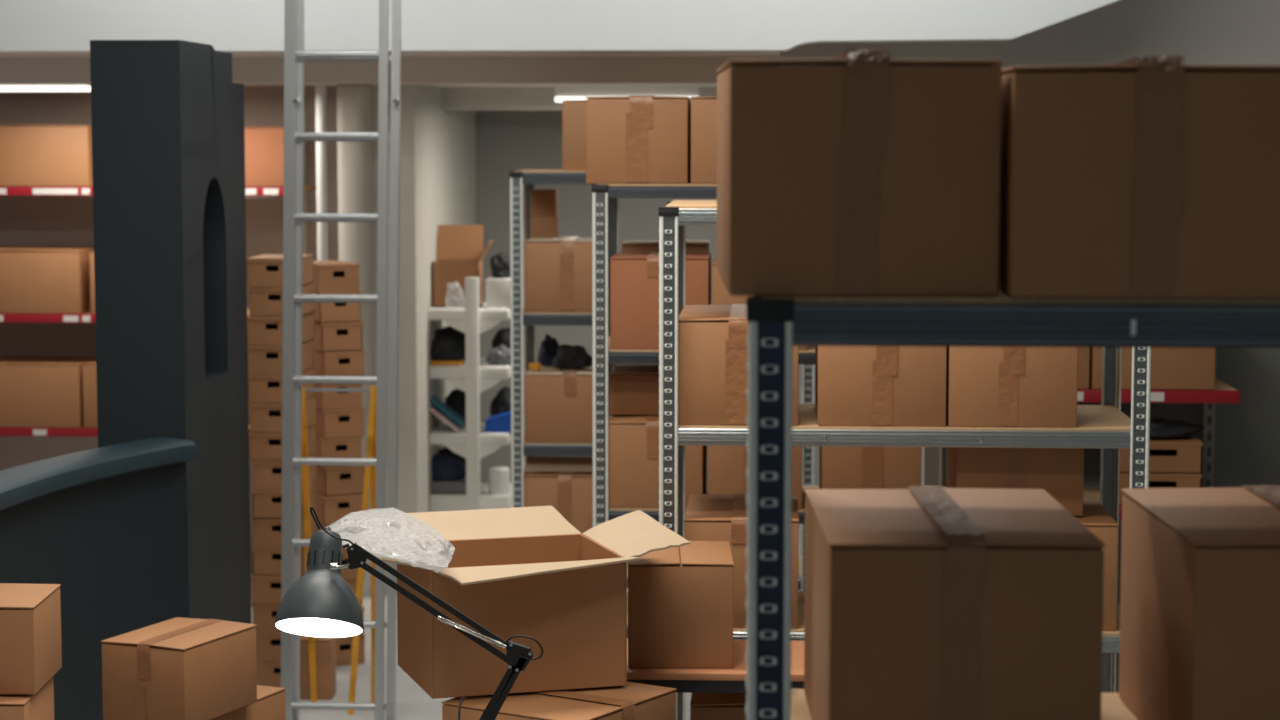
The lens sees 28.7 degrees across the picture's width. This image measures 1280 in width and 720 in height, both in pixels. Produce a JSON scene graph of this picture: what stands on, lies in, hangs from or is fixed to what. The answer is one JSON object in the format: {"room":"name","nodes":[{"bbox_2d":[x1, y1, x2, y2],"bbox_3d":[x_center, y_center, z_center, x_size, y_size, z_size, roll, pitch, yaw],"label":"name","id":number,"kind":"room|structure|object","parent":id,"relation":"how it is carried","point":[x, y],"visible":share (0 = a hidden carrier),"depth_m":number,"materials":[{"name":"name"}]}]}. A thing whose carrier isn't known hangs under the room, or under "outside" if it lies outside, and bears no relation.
{"room":"warehouse storage room","nodes":[
{"label":"warehouse storage room","id":0,"kind":"room"},
{"bbox_2d":[90,40,240,622],"bbox_3d":[-1.454,0.157,7.636,0.300,2.228,0.700,0,5,3],"label":"pillar","id":1,"kind":"structure","parent":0,"point":[162,110],"depth_m":7.27,"materials":[{"name":"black paint"}]},
{"bbox_2d":[233,83,251,623],"bbox_3d":[-1.455,0.172,8.074,0.350,2.118,0.170,0,5,3],"label":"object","id":2,"kind":"structure","parent":1,"relation":"attached to","point":[238,89],"depth_m":8.05,"materials":[{"name":"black paint"}]},
{"bbox_2d":[0,86,338,567],"bbox_3d":[-2.445,-0.145,11.282,2.310,2.163,0.100,0,5,3],"label":"wall","id":3,"kind":"structure","parent":0,"point":[51,221],"depth_m":11.18,"materials":[{"name":"beige paint"}]},
{"bbox_2d":[0,52,779,56],"bbox_3d":[-1.577,-1.207,9.553,4.218,0.080,0.550,0,5,3],"label":"trim","id":4,"kind":"structure","parent":0,"point":[263,54],"depth_m":9.54,"materials":[{"name":"grey paint"}]},
{"bbox_2d":[337,84,475,593],"bbox_3d":[-1.050,-0.178,11.631,0.327,2.163,2.150,0,5,3],"label":"wall pier","id":5,"kind":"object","parent":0,"point":[438,145],"visible":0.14,"depth_m":10.64,"materials":[{"name":"white paint"}]},
{"bbox_2d":[251,524,799,719],"bbox_3d":[0.309,1.486,5.903,8.400,0.100,14.500,0,5,3],"label":"floor","id":6,"kind":"structure","parent":0,"point":[412,702],"depth_m":8.73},
{"bbox_2d":[0,437,196,719],"bbox_3d":[-1.553,0.833,6.527,0.243,1.085,1.565,1,5,14],"label":"counter","id":7,"kind":"object","parent":6,"relation":"on","point":[107,525],"depth_m":6.83,"materials":[{"name":"blue paint"}]},
{"bbox_2d":[0,112,315,436],"bbox_3d":[-2.425,-0.055,10.911,1.990,2.050,0.452,0,5,3],"label":"wall shelf","id":8,"kind":"object","parent":6,"relation":"on","point":[86,317],"visible":0.21,"depth_m":10.69,"materials":[{"name":"metal"}]},
{"bbox_2d":[0,124,92,185],"bbox_3d":[-2.680,-0.887,10.804,0.702,0.263,0.360,0,5,3],"label":"cardboard box","id":9,"kind":"object","parent":8,"relation":"on","point":[50,155],"visible":0.77,"depth_m":10.62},
{"bbox_2d":[0,246,93,313],"bbox_3d":[-2.701,-0.350,10.854,0.645,0.271,0.360,0,5,3],"label":"cardboard box","id":10,"kind":"object","parent":8,"relation":"on","point":[33,279],"visible":0.78,"depth_m":10.67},
{"bbox_2d":[0,356,95,427],"bbox_3d":[-2.713,0.136,10.900,0.648,0.274,0.360,0,5,3],"label":"cardboard box","id":11,"kind":"object","parent":8,"relation":"on","point":[36,391],"visible":0.75,"depth_m":10.72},
{"bbox_2d":[82,359,97,427],"bbox_3d":[-2.175,0.137,10.871,0.402,0.278,0.360,0,5,3],"label":"cardboard box","id":12,"kind":"object","parent":8,"relation":"on","point":[89,368],"visible":0.19,"depth_m":10.70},
{"bbox_2d":[245,126,283,186],"bbox_3d":[-1.640,-0.877,10.748,0.294,0.255,0.360,0,5,3],"label":"cardboard box","id":13,"kind":"object","parent":8,"relation":"on","point":[264,147],"visible":0.5,"depth_m":10.57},
{"bbox_2d":[256,661,280,687],"bbox_3d":[-1.270,1.101,8.982,0.183,0.101,0.283,0,5,2],"label":"box","id":14,"kind":"object","parent":6,"relation":"on","point":[268,672],"visible":0.23,"depth_m":8.85,"materials":[{"name":"cardboard"}]},
{"bbox_2d":[256,632,301,660],"bbox_3d":[-1.273,1.001,8.967,0.183,0.101,0.283,0,5,4],"label":"box","id":15,"kind":"object","parent":14,"relation":"on","point":[268,644],"visible":0.26,"depth_m":8.83,"materials":[{"name":"cardboard"}]},
{"bbox_2d":[252,604,280,632],"bbox_3d":[-1.272,0.899,8.960,0.183,0.101,0.283,0,5,3],"label":"box","id":16,"kind":"object","parent":15,"relation":"on","point":[263,615],"visible":0.37,"depth_m":8.82,"materials":[{"name":"cardboard"}]},
{"bbox_2d":[251,575,301,603],"bbox_3d":[-1.272,0.798,8.947,0.183,0.101,0.283,0,5,3],"label":"box","id":17,"kind":"object","parent":16,"relation":"on","point":[266,589],"visible":0.45,"depth_m":8.81,"materials":[{"name":"cardboard"}]},
{"bbox_2d":[252,546,305,575],"bbox_3d":[-1.270,0.696,8.942,0.183,0.101,0.283,0,5,2],"label":"box","id":18,"kind":"object","parent":17,"relation":"on","point":[266,560],"visible":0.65,"depth_m":8.80,"materials":[{"name":"cardboard"}]},
{"bbox_2d":[252,507,317,546],"bbox_3d":[-1.266,0.595,8.932,0.183,0.101,0.283,0,5,3],"label":"box","id":19,"kind":"object","parent":18,"relation":"on","point":[267,532],"visible":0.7,"depth_m":8.80,"materials":[{"name":"cardboard"}]},
{"bbox_2d":[252,480,315,518],"bbox_3d":[-1.267,0.494,8.919,0.183,0.101,0.283,0,5,2],"label":"box","id":20,"kind":"object","parent":19,"relation":"on","point":[266,503],"visible":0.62,"depth_m":8.78,"materials":[{"name":"cardboard"}]},
{"bbox_2d":[252,451,316,489],"bbox_3d":[-1.265,0.392,8.917,0.183,0.101,0.283,0,5,2],"label":"box","id":21,"kind":"object","parent":20,"relation":"on","point":[267,475],"visible":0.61,"depth_m":8.78,"materials":[{"name":"cardboard"}]},
{"bbox_2d":[249,423,316,460],"bbox_3d":[-1.270,0.291,8.904,0.183,0.101,0.283,0,5,4],"label":"box","id":22,"kind":"object","parent":21,"relation":"on","point":[264,446],"visible":0.59,"depth_m":8.77,"materials":[{"name":"cardboard"}]},
{"bbox_2d":[249,395,316,431],"bbox_3d":[-1.267,0.190,8.892,0.183,0.101,0.283,0,5,5],"label":"box","id":23,"kind":"object","parent":22,"relation":"on","point":[264,417],"visible":0.62,"depth_m":8.76,"materials":[{"name":"cardboard"}]},
{"bbox_2d":[248,367,314,402],"bbox_3d":[-1.272,0.089,8.883,0.183,0.101,0.283,0,5,4],"label":"box","id":24,"kind":"object","parent":23,"relation":"on","point":[262,388],"visible":0.57,"depth_m":8.75,"materials":[{"name":"cardboard"}]},
{"bbox_2d":[248,339,313,374],"bbox_3d":[-1.274,-0.012,8.873,0.183,0.101,0.283,0,5,4],"label":"box","id":25,"kind":"object","parent":24,"relation":"on","point":[262,359],"visible":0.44,"depth_m":8.74,"materials":[{"name":"cardboard"}]},
{"bbox_2d":[247,312,313,344],"bbox_3d":[-1.274,-0.114,8.866,0.183,0.101,0.283,0,5,5],"label":"box","id":26,"kind":"object","parent":25,"relation":"on","point":[261,330],"visible":0.48,"depth_m":8.73,"materials":[{"name":"cardboard"}]},
{"bbox_2d":[248,283,315,315],"bbox_3d":[-1.264,-0.215,8.859,0.183,0.101,0.283,0,5,4],"label":"box","id":27,"kind":"object","parent":26,"relation":"on","point":[263,301],"visible":0.61,"depth_m":8.72,"materials":[{"name":"cardboard"}]},
{"bbox_2d":[246,254,312,286],"bbox_3d":[-1.272,-0.316,8.848,0.183,0.101,0.283,0,5,4],"label":"box","id":28,"kind":"object","parent":27,"relation":"on","point":[265,270],"visible":0.66,"depth_m":8.71,"materials":[{"name":"cardboard"}]},
{"bbox_2d":[300,636,335,699],"bbox_3d":[-1.123,1.069,8.717,0.112,0.214,0.100,0,5,3],"label":"cardboard box","id":29,"kind":"object","parent":6,"relation":"on","point":[325,648],"visible":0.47,"depth_m":8.67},
{"bbox_2d":[315,85,327,260],"bbox_3d":[-1.320,-0.062,10.424,0.044,2.153,0.044,0,5,3],"label":"trim","id":30,"kind":"structure","parent":6,"relation":"on","point":[320,91],"depth_m":10.34,"materials":[{"name":"white paint"}]},
{"bbox_2d":[301,386,376,713],"bbox_3d":[-1.045,0.639,8.498,0.311,1.108,0.184,0,5,3],"label":"stepladder","id":31,"kind":"object","parent":6,"relation":"on","point":[370,471],"visible":0.56,"depth_m":8.47,"materials":[{"name":"yellow paint"}]},
{"bbox_2d":[281,0,401,719],"bbox_3d":[-0.969,-0.442,8.075,0.433,3.340,0.085,0,5,3],"label":"ladder","id":32,"kind":"object","parent":6,"relation":"on","point":[295,56],"visible":0.89,"depth_m":8.09,"materials":[{"name":"metal"}]},
{"bbox_2d":[336,635,364,665],"bbox_3d":[-1.149,1.066,9.344,0.158,0.105,0.263,-3,6,-27],"label":"box","id":33,"kind":"object","parent":6,"relation":"on","point":[343,645],"visible":0.42,"depth_m":9.24,"materials":[{"name":"cardboard"}]},
{"bbox_2d":[360,608,363,635],"bbox_3d":[-1.145,0.961,9.331,0.158,0.105,0.263,-2,6,-24],"label":"box","id":34,"kind":"object","parent":33,"relation":"on","point":[362,609],"visible":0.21,"depth_m":9.24,"materials":[{"name":"cardboard"}]},
{"bbox_2d":[346,580,362,607],"bbox_3d":[-1.149,0.855,9.321,0.158,0.105,0.263,-2,6,-25],"label":"box","id":35,"kind":"object","parent":34,"relation":"on","point":[353,583],"visible":0.11,"depth_m":9.22,"materials":[{"name":"cardboard"}]},
{"bbox_2d":[341,552,357,580],"bbox_3d":[-1.141,0.750,9.309,0.158,0.105,0.263,-2,6,-24],"label":"box","id":36,"kind":"object","parent":35,"relation":"on","point":[347,574],"visible":0.16,"depth_m":9.20,"materials":[{"name":"cardboard"}]},
{"bbox_2d":[317,522,346,551],"bbox_3d":[-1.139,0.644,9.302,0.158,0.105,0.263,-2,6,-25],"label":"box","id":37,"kind":"object","parent":36,"relation":"on","point":[344,549],"visible":0.08,"depth_m":9.19,"materials":[{"name":"cardboard"}]},
{"bbox_2d":[316,493,362,524],"bbox_3d":[-1.144,0.538,9.289,0.158,0.105,0.263,-3,6,-26],"label":"box","id":38,"kind":"object","parent":37,"relation":"on","point":[330,509],"visible":0.54,"depth_m":9.17,"materials":[{"name":"cardboard"}]},
{"bbox_2d":[316,466,364,495],"bbox_3d":[-1.139,0.432,9.286,0.158,0.105,0.263,-3,6,-26],"label":"box","id":39,"kind":"object","parent":38,"relation":"on","point":[342,480],"visible":0.59,"depth_m":9.17,"materials":[{"name":"cardboard"}]},
{"bbox_2d":[316,436,361,467],"bbox_3d":[-1.147,0.327,9.272,0.158,0.105,0.263,-2,6,-25],"label":"box","id":40,"kind":"object","parent":39,"relation":"on","point":[348,447],"visible":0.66,"depth_m":9.15,"materials":[{"name":"cardboard"}]},
{"bbox_2d":[316,408,364,438],"bbox_3d":[-1.141,0.221,9.264,0.158,0.105,0.263,-3,6,-27],"label":"box","id":41,"kind":"object","parent":40,"relation":"on","point":[332,423],"visible":0.77,"depth_m":9.15,"materials":[{"name":"cardboard"}]},
{"bbox_2d":[315,384,361,409],"bbox_3d":[-1.147,0.116,9.252,0.158,0.105,0.263,-3,6,-27],"label":"box","id":42,"kind":"object","parent":41,"relation":"on","point":[325,400],"visible":0.49,"depth_m":9.14,"materials":[{"name":"cardboard"}]},
{"bbox_2d":[314,350,364,375],"bbox_3d":[-1.138,0.010,9.247,0.158,0.105,0.263,-3,6,-27],"label":"box","id":43,"kind":"object","parent":42,"relation":"on","point":[332,363],"visible":0.68,"depth_m":9.14,"materials":[{"name":"cardboard"}]},
{"bbox_2d":[314,321,362,351],"bbox_3d":[-1.140,-0.096,9.236,0.158,0.105,0.263,-2,6,-25],"label":"box","id":44,"kind":"object","parent":43,"relation":"on","point":[330,336],"visible":0.77,"depth_m":9.12,"materials":[{"name":"cardboard"}]},
{"bbox_2d":[314,292,360,322],"bbox_3d":[-1.144,-0.201,9.223,0.158,0.105,0.263,-2,6,-24],"label":"box","id":45,"kind":"object","parent":44,"relation":"on","point":[325,312],"visible":0.54,"depth_m":9.11,"materials":[{"name":"cardboard"}]},
{"bbox_2d":[313,260,359,293],"bbox_3d":[-1.150,-0.307,9.213,0.158,0.105,0.263,-2,6,-25],"label":"box","id":46,"kind":"object","parent":45,"relation":"on","point":[332,276],"visible":0.86,"depth_m":9.10,"materials":[{"name":"cardboard"}]},
{"bbox_2d":[338,86,374,596],"bbox_3d":[-1.194,-0.075,10.567,0.144,2.153,0.144,0,5,3],"label":"wall","id":47,"kind":"structure","parent":6,"relation":"on","point":[355,159],"depth_m":10.46,"materials":[{"name":"white paint"}]},
{"bbox_2d":[429,277,511,511],"bbox_3d":[-0.830,0.284,11.153,0.538,1.331,0.440,0,5,3],"label":"display shelf","id":48,"kind":"object","parent":6,"relation":"on","point":[476,375],"visible":0.42,"depth_m":10.95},
{"bbox_2d":[431,477,465,493],"bbox_3d":[-0.878,0.557,11.106,0.240,0.055,0.150,0,5,3],"label":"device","id":49,"kind":"object","parent":48,"relation":"on","point":[457,486],"visible":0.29,"depth_m":11.03,"materials":[{"name":"grey plastic"}]},
{"bbox_2d":[431,455,465,480],"bbox_3d":[-0.882,0.474,11.093,0.231,0.112,0.124,0,5,3],"label":"folded cloth","id":50,"kind":"object","parent":49,"relation":"on","point":[444,468],"visible":0.77,"depth_m":11.05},
{"bbox_2d":[432,225,492,306],"bbox_3d":[-0.782,-0.418,11.082,0.253,0.354,0.211,0,5,3],"label":"cardboard box","id":51,"kind":"object","parent":48,"relation":"on","point":[460,253],"visible":0.94,"depth_m":11.14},
{"bbox_2d":[486,277,510,307],"bbox_3d":[-0.613,-0.298,11.008,0.120,0.128,0.140,0,5,3],"label":"storage bin","id":52,"kind":"object","parent":48,"relation":"on","point":[498,291],"visible":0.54,"depth_m":10.94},
{"bbox_2d":[509,169,814,638],"bbox_3d":[0.095,0.197,9.416,1.118,1.822,0.508,0,5,3],"label":"shelving rack","id":53,"kind":"object","parent":6,"relation":"on","point":[523,324],"visible":0.32,"depth_m":9.17,"materials":[{"name":"metal"}]},
{"bbox_2d":[530,188,558,237],"bbox_3d":[-0.363,-0.430,9.514,0.098,0.443,0.120,0,5,3],"label":"cardboard box","id":54,"kind":"object","parent":53,"relation":"on","point":[544,215],"visible":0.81,"depth_m":9.44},
{"bbox_2d":[524,236,591,311],"bbox_3d":[-0.257,-0.321,9.296,0.319,0.266,0.301,0,5,3],"label":"cardboard box","id":55,"kind":"object","parent":53,"relation":"on","point":[557,270],"visible":0.76,"depth_m":9.15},
{"bbox_2d":[523,456,592,532],"bbox_3d":[-0.265,0.566,9.408,0.329,0.426,0.361,0,5,3],"label":"cardboard box","id":56,"kind":"object","parent":53,"relation":"on","point":[565,484],"visible":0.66,"depth_m":9.23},
{"bbox_2d":[524,365,592,442],"bbox_3d":[-0.256,0.155,9.390,0.320,0.265,0.401,0,5,3],"label":"cardboard box","id":57,"kind":"object","parent":53,"relation":"on","point":[558,406],"visible":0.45,"depth_m":9.20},
{"bbox_2d":[552,344,592,368],"bbox_3d":[-0.250,-0.016,9.365,0.156,0.086,0.152,0,5,3],"label":"bag","id":58,"kind":"object","parent":57,"relation":"on","point":[568,356],"visible":0.98,"depth_m":9.31,"materials":[{"name":"black fabric"}]},
{"bbox_2d":[562,100,585,170],"bbox_3d":[-0.105,-0.839,9.311,0.340,0.261,0.361,0,5,3],"label":"cardboard box","id":59,"kind":"object","parent":53,"relation":"on","point":[573,111],"visible":0.22,"depth_m":9.14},
{"bbox_2d":[627,639,803,692],"bbox_3d":[0.214,1.060,5.607,0.538,0.803,0.360,0,5,3],"label":"work table","id":60,"kind":"object","parent":6,"relation":"on","point":[685,680],"visible":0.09,"depth_m":5.41,"materials":[{"name":"brown wood"}]},
{"bbox_2d":[628,541,733,667],"bbox_3d":[0.088,0.542,5.577,0.231,0.233,0.300,0,5,0],"label":"cardboard box","id":61,"kind":"object","parent":60,"relation":"on","point":[680,599],"visible":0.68,"depth_m":5.43,"materials":[{"name":"cardboard"}]},
{"bbox_2d":[591,181,946,636],"bbox_3d":[0.412,0.384,7.415,1.075,1.817,0.528,0,5,3],"label":"shelving rack","id":62,"kind":"object","parent":6,"relation":"on","point":[605,197],"visible":0.27,"depth_m":7.14,"materials":[{"name":"metal"}]},
{"bbox_2d":[586,96,690,183],"bbox_3d":[0.002,-0.644,7.301,0.291,0.249,0.421,0,5,3],"label":"cardboard box","id":63,"kind":"object","parent":62,"relation":"on","point":[631,139],"visible":0.91,"depth_m":7.09,"materials":[{"name":"cardboard"}]},
{"bbox_2d":[608,415,706,507],"bbox_3d":[0.053,0.281,7.404,0.280,0.251,0.461,0,5,3],"label":"cardboard box","id":64,"kind":"object","parent":62,"relation":"on","point":[633,440],"visible":0.44,"depth_m":7.18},
{"bbox_2d":[609,364,658,414],"bbox_3d":[0.050,0.083,7.446,0.266,0.129,0.301,0,5,3],"label":"cardboard box","id":65,"kind":"object","parent":64,"relation":"on","point":[633,388],"visible":0.4,"depth_m":7.30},
{"bbox_2d":[610,252,710,348],"bbox_3d":[0.063,-0.175,7.271,0.282,0.266,0.281,0,5,3],"label":"cardboard box","id":66,"kind":"object","parent":62,"relation":"on","point":[634,277],"visible":0.66,"depth_m":7.13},
{"bbox_2d":[621,240,709,252],"bbox_3d":[0.078,-0.213,7.528,0.258,0.294,0.201,0,5,3],"label":"cardboard box","id":67,"kind":"object","parent":62,"relation":"on","point":[628,246],"visible":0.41,"depth_m":7.42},
{"bbox_2d":[691,96,716,183],"bbox_3d":[0.299,-0.643,7.286,0.290,0.249,0.421,0,5,3],"label":"cardboard box","id":68,"kind":"object","parent":62,"relation":"on","point":[703,109],"visible":0.19,"depth_m":7.08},
{"bbox_2d":[707,446,802,508],"bbox_3d":[0.341,0.281,7.388,0.274,0.253,0.461,0,5,3],"label":"cardboard box","id":69,"kind":"object","parent":62,"relation":"on","point":[727,466],"visible":0.13,"depth_m":7.17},
{"bbox_2d":[712,258,806,349],"bbox_3d":[0.350,-0.169,7.291,0.274,0.250,0.351,0,5,3],"label":"cardboard box","id":70,"kind":"object","parent":62,"relation":"on","point":[720,294],"visible":0.16,"depth_m":7.12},
{"bbox_2d":[819,446,920,488],"bbox_3d":[0.673,0.282,7.361,0.284,0.255,0.441,0,5,3],"label":"cardboard box","id":71,"kind":"object","parent":62,"relation":"on","point":[839,467],"visible":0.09,"depth_m":7.14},
{"bbox_2d":[922,447,939,485],"bbox_3d":[0.929,0.182,7.952,0.054,2.120,0.120,0,5,3],"label":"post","id":72,"kind":"structure","parent":62,"relation":"attached to","point":[930,456],"depth_m":7.91,"materials":[{"name":"grey paint"}]},
{"bbox_2d":[658,200,1150,719],"bbox_3d":[0.637,0.507,6.212,1.160,1.791,0.538,0,5,3],"label":"shelving rack","id":73,"kind":"object","parent":6,"relation":"on","point":[1104,426],"visible":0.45,"depth_m":5.93,"materials":[{"name":"metal"}]},
{"bbox_2d":[678,304,797,425],"bbox_3d":[0.245,0.006,6.186,0.289,0.256,0.501,0,5,3],"label":"cardboard box","id":74,"kind":"object","parent":73,"relation":"on","point":[712,339],"visible":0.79,"depth_m":5.94,"materials":[{"name":"cardboard"}]},
{"bbox_2d":[684,493,798,628],"bbox_3d":[0.254,0.492,6.191,0.274,0.267,0.421,0,5,3],"label":"cardboard box","id":75,"kind":"object","parent":73,"relation":"on","point":[708,517],"visible":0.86,"depth_m":5.98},
{"bbox_2d":[815,346,946,426],"bbox_3d":[0.585,0.013,6.129,0.305,0.253,0.421,0,5,3],"label":"cardboard box","id":76,"kind":"object","parent":73,"relation":"on","point":[855,385],"visible":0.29,"depth_m":5.92,"materials":[{"name":"cardboard"}]},
{"bbox_2d":[946,347,1077,427],"bbox_3d":[0.893,0.015,6.102,0.303,0.254,0.401,0,5,3],"label":"cardboard box","id":77,"kind":"object","parent":73,"relation":"on","point":[986,386],"visible":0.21,"depth_m":5.91,"materials":[{"name":"cardboard"}]},
{"bbox_2d":[1074,496,1118,630],"bbox_3d":[0.992,0.495,6.191,0.316,0.262,0.471,0,5,3],"label":"cardboard box","id":78,"kind":"object","parent":73,"relation":"on","point":[1095,517],"visible":0.16,"depth_m":5.95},
{"bbox_2d":[946,447,1083,515],"bbox_3d":[0.927,0.270,6.209,0.306,0.180,0.361,0,5,3],"label":"cardboard box","id":79,"kind":"object","parent":78,"relation":"on","point":[1057,471],"visible":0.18,"depth_m":6.03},
{"bbox_2d":[746,288,1279,719],"bbox_3d":[0.682,0.816,2.794,1.128,1.803,0.488,0,5,3],"label":"shelving rack","id":80,"kind":"object","parent":6,"relation":"on","point":[776,324],"visible":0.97,"depth_m":2.50,"materials":[{"name":"metal"}]},
{"bbox_2d":[716,50,1002,295],"bbox_3d":[0.226,-0.206,2.714,0.273,0.246,0.431,0,5,0],"label":"cardboard box","id":81,"kind":"object","parent":80,"relation":"on","point":[853,172],"visible":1,"depth_m":2.50,"materials":[{"name":"cardboard"}]},
{"bbox_2d":[804,486,1104,719],"bbox_3d":[0.337,0.288,2.778,0.284,0.255,0.396,0,5,0],"label":"cardboard box","id":82,"kind":"object","parent":80,"relation":"on","point":[922,602],"visible":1,"depth_m":2.58,"materials":[{"name":"cardboard"}]},
{"bbox_2d":[999,56,1279,297],"bbox_3d":[0.528,-0.200,2.683,0.298,0.239,0.421,0,5,3],"label":"cardboard box","id":83,"kind":"object","parent":80,"relation":"on","point":[1138,176],"visible":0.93,"depth_m":2.48,"materials":[{"name":"cardboard"}]},
{"bbox_2d":[1119,485,1279,719],"bbox_3d":[0.731,0.288,2.756,0.330,0.260,0.391,0,5,0],"label":"cardboard box","id":84,"kind":"object","parent":80,"relation":"on","point":[1200,595],"visible":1,"depth_m":2.61,"materials":[{"name":"cardboard"}]},
{"bbox_2d":[1077,348,1239,518],"bbox_3d":[1.501,0.242,7.679,0.590,2.050,0.432,0,5,3],"label":"shelving rack","id":85,"kind":"object","parent":6,"relation":"on","point":[1222,393],"visible":0.11,"depth_m":7.46,"materials":[{"name":"metal"}]},
{"bbox_2d":[1089,347,1214,389],"bbox_3d":[1.538,-0.060,7.585,0.363,0.270,0.300,0,5,3],"label":"cardboard box","id":86,"kind":"object","parent":85,"relation":"on","point":[1171,368],"visible":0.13,"depth_m":7.44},
{"bbox_2d":[1119,473,1201,504],"bbox_3d":[1.565,0.375,7.633,0.249,0.095,0.283,0,5,3],"label":"box","id":87,"kind":"object","parent":85,"relation":"on","point":[1156,480],"visible":0.33,"depth_m":7.49,"materials":[{"name":"cardboard"}]},
{"bbox_2d":[1120,434,1202,473],"bbox_3d":[1.565,0.279,7.624,0.249,0.095,0.283,0,5,3],"label":"box","id":88,"kind":"object","parent":87,"relation":"on","point":[1183,455],"visible":0.46,"depth_m":7.49,"materials":[{"name":"cardboard"}]},
{"bbox_2d":[1150,418,1203,439],"bbox_3d":[1.577,0.206,7.588,0.270,0.055,0.189,0,5,3],"label":"cloth","id":89,"kind":"object","parent":88,"relation":"on","point":[1160,428],"visible":0.57,"depth_m":7.52,"materials":[{"name":"black fabric"}]},
{"bbox_3d":[-1.063,1.262,5.982,0.265,0.330,0.365,2,6,23],"label":"cardboard box","id":90,"kind":"object","parent":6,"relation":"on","visible":0},
{"bbox_2d":[210,685,285,719],"bbox_3d":[-1.048,0.948,5.961,0.255,0.294,0.365,2,6,23],"label":"cardboard box","id":91,"kind":"object","parent":90,"relation":"on","point":[270,703],"visible":0.13,"depth_m":5.99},
{"bbox_2d":[101,617,256,719],"bbox_3d":[-1.064,0.720,5.786,0.225,0.189,0.305,2,6,23],"label":"cardboard box","id":92,"kind":"object","parent":91,"relation":"on","point":[177,668],"visible":1,"depth_m":5.68,"materials":[{"name":"cardboard"}]},
{"bbox_3d":[-1.390,1.365,5.205,0.310,0.268,0.278,0,5,-1],"label":"cardboard box","id":93,"kind":"object","parent":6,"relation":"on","visible":0},
{"bbox_3d":[-1.390,1.096,5.180,0.310,0.268,0.278,0,5,-1],"label":"cardboard box","id":94,"kind":"object","parent":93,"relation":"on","visible":0},
{"bbox_2d":[0,677,53,719],"bbox_3d":[-1.390,0.813,5.154,0.310,0.284,0.278,0,5,-1],"label":"cardboard box","id":95,"kind":"object","parent":94,"relation":"on","point":[40,705],"visible":0.59,"depth_m":5.08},
{"bbox_2d":[0,583,61,693],"bbox_3d":[-1.374,0.574,5.172,0.300,0.184,0.258,0,5,-1],"label":"cardboard box","id":96,"kind":"object","parent":95,"relation":"on","point":[30,614],"visible":1,"depth_m":5.06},
{"bbox_3d":[0.230,1.290,5.642,0.243,0.337,0.230,0,5,3],"label":"cardboard box","id":97,"kind":"object","parent":6,"relation":"on","visible":0},
{"bbox_2d":[690,693,746,719],"bbox_3d":[0.236,0.931,5.614,0.241,0.376,0.220,0,5,3],"label":"cardboard box","id":98,"kind":"object","parent":97,"relation":"on","point":[704,706],"visible":0.34,"depth_m":5.50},
{"bbox_3d":[-0.534,1.183,4.824,1.370,0.700,1.040,0,5,3],"label":"desk","id":99,"kind":"object","parent":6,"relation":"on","visible":0},
{"bbox_2d":[274,507,542,719],"bbox_3d":[-0.417,0.561,4.523,0.488,0.593,0.183,0,5,3],"label":"desk lamp","id":100,"kind":"object","parent":99,"relation":"on","point":[320,604],"visible":1,"depth_m":4.50,"materials":[{"name":"metal"}]},
{"bbox_2d":[441,682,676,719],"bbox_3d":[-0.162,0.741,5.093,0.336,0.128,0.360,3,6,33],"label":"cardboard box","id":101,"kind":"object","parent":99,"relation":"on","point":[631,701],"visible":0.66,"depth_m":5.02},
{"bbox_2d":[362,506,690,698],"bbox_3d":[-0.271,0.506,5.226,0.715,0.310,0.577,-2,6,-17],"label":"open cardboard box","id":102,"kind":"object","parent":101,"relation":"on","point":[528,571],"visible":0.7,"depth_m":5.10,"materials":[{"name":"cardboard"}]},
{"bbox_2d":[329,508,454,571],"bbox_3d":[-0.518,0.367,5.033,0.247,0.046,0.809,-1,5,-13],"label":"bubble wrap","id":103,"kind":"object","parent":102,"relation":"on","point":[377,524],"visible":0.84,"depth_m":5.03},
{"bbox_2d":[0,0,1117,52],"bbox_3d":[-0.856,-1.673,9.094,5.702,1.094,0.200,0,5,3],"label":"ceiling","id":104,"kind":"structure","parent":0,"point":[26,26],"depth_m":9.01,"materials":[{"name":"white paint"}]},
{"bbox_2d":[443,87,716,109],"bbox_3d":[1.662,-1.181,11.291,6.300,0.102,0.150,0,5,3],"label":"trim","id":105,"kind":"structure","parent":0,"point":[454,98],"depth_m":11.34,"materials":[{"name":"white paint"}]},
{"bbox_2d":[555,85,699,101],"bbox_3d":[-0.053,-1.156,10.858,0.627,0.072,0.140,0,5,3],"label":"strip light","id":106,"kind":"object","parent":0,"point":[562,92],"visible":0.68,"depth_m":10.80,"materials":[{"name":"white"}]},
{"bbox_2d":[555,97,690,101],"bbox_3d":[-0.053,-1.131,10.861,0.627,0.020,0.140,0,5,3],"label":"diffuser","id":107,"kind":"object","parent":106,"relation":"attached to","point":[557,99],"depth_m":10.81,"materials":[{"name":"white"}]},
{"bbox_2d":[0,0,1279,84],"bbox_3d":[0.532,-1.684,9.773,8.400,1.197,0.200,0,5,3],"label":"ceiling beam","id":108,"kind":"structure","parent":0,"point":[1204,32],"depth_m":9.68,"materials":[{"name":"grey paint"}]},
{"bbox_2d":[476,110,921,485],"bbox_3d":[1.903,-0.857,12.540,5.950,3.350,0.100,0,5,3],"label":"wall","id":109,"kind":"structure","parent":0,"point":[507,141],"depth_m":12.62,"materials":[{"name":"grey paint"}]},
{"bbox_2d":[244,84,716,86],"bbox_3d":[0.615,-1.284,11.364,8.400,0.090,2.900,0,5,3],"label":"trim","id":110,"kind":"structure","parent":109,"relation":"attached to","point":[436,85],"depth_m":10.63,"materials":[{"name":"grey paint"}]},
{"bbox_2d":[1077,348,1279,692],"bbox_3d":[2.789,0.186,7.912,3.675,2.120,0.100,0,5,3],"label":"wall","id":111,"kind":"structure","parent":0,"point":[1247,432],"depth_m":7.91,"materials":[{"name":"grey paint"}]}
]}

